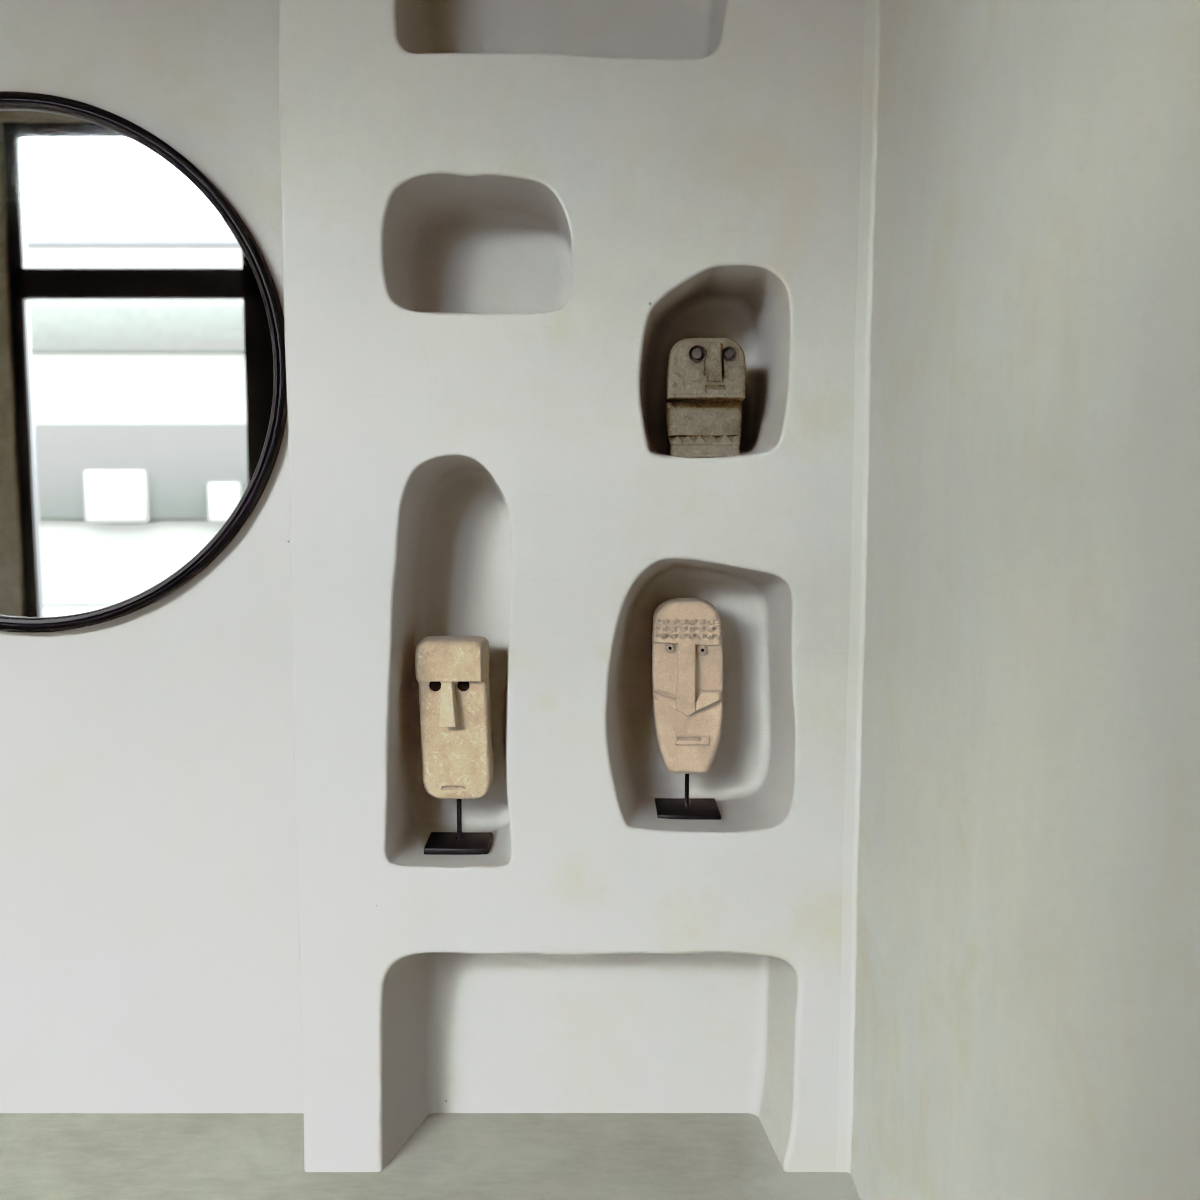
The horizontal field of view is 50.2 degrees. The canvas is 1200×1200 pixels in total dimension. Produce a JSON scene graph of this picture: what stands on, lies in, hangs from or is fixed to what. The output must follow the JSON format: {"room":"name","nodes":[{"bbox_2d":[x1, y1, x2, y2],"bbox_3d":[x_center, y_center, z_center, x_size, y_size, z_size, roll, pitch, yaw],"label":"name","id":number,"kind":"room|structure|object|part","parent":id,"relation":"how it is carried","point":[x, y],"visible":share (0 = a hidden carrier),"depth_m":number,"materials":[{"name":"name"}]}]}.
{"room":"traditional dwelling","nodes":[
{"label":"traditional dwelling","id":0,"kind":"room"},
{"bbox_2d":[0,0,303,1112],"bbox_3d":[-2.479,-0.869,2.715,3.842,4.500,0.001,0,6,0],"label":"wall","id":1,"kind":"structure","parent":0,"point":[149,938],"depth_m":2.85,"materials":[{"name":"paint"}]},
{"bbox_2d":[0,91,286,632],"bbox_3d":[-1.232,-0.494,2.733,1.133,1.133,0.039,0,6,0],"label":"round mirror","id":2,"kind":"object","parent":1,"relation":"attached to","point":[143,389],"visible":0.98,"depth_m":2.74,"materials":[{"name":"black mirror"}]},
{"bbox_2d":[0,1113,859,1199],"bbox_3d":[-1.600,1.426,0.441,5.600,0.001,5.300,0,6,0],"label":"floor","id":3,"kind":"structure","parent":0,"point":[44,1156],"depth_m":2.72,"materials":[{"name":"grey concrete"}]},
{"bbox_2d":[279,0,864,1171],"bbox_3d":[-0.030,-0.860,2.629,1.183,4.500,0.320,0,6,0],"label":"wall","id":4,"kind":"structure","parent":0,"point":[504,221],"depth_m":2.58,"materials":[{"name":"paint"}]},
{"bbox_2d":[415,636,493,854],"bbox_3d":[-0.310,0.305,2.732,0.157,0.451,0.125,0,6,0],"label":"mask","id":5,"kind":"object","parent":4,"relation":"in","point":[452,672],"visible":1,"depth_m":2.70,"materials":[{"name":"stone"}]},
{"bbox_3d":[-0.304,0.469,2.766,0.016,0.092,0.016,0,6,0],"label":"rod","id":6,"kind":"part","parent":5,"relation":"part of","materials":[{"name":"black metal"}]},
{"bbox_2d":[652,598,722,819],"bbox_3d":[0.186,0.227,2.743,0.149,0.460,0.142,0,6,0],"label":"mask","id":7,"kind":"object","parent":4,"relation":"in","point":[687,651],"visible":1,"depth_m":2.70,"materials":[{"name":"beige stone"}]},
{"bbox_3d":[0.188,0.406,2.765,0.014,0.079,0.014,0,6,0],"label":"rod","id":8,"kind":"part","parent":7,"relation":"part of","materials":[{"name":"black metal"}]},
{"bbox_2d":[665,338,745,457],"bbox_3d":[0.215,-0.413,2.635,0.160,0.239,0.139,0,6,0],"label":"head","id":9,"kind":"object","parent":4,"relation":"in","point":[705,379],"visible":1,"depth_m":2.59},
{"bbox_2d":[836,0,1199,1199],"bbox_3d":[0.517,-0.603,0.132,0.052,4.500,4.700,0,6,0],"label":"wall","id":10,"kind":"structure","parent":0,"point":[1020,992],"depth_m":1.59,"materials":[{"name":"paint"}]}
]}

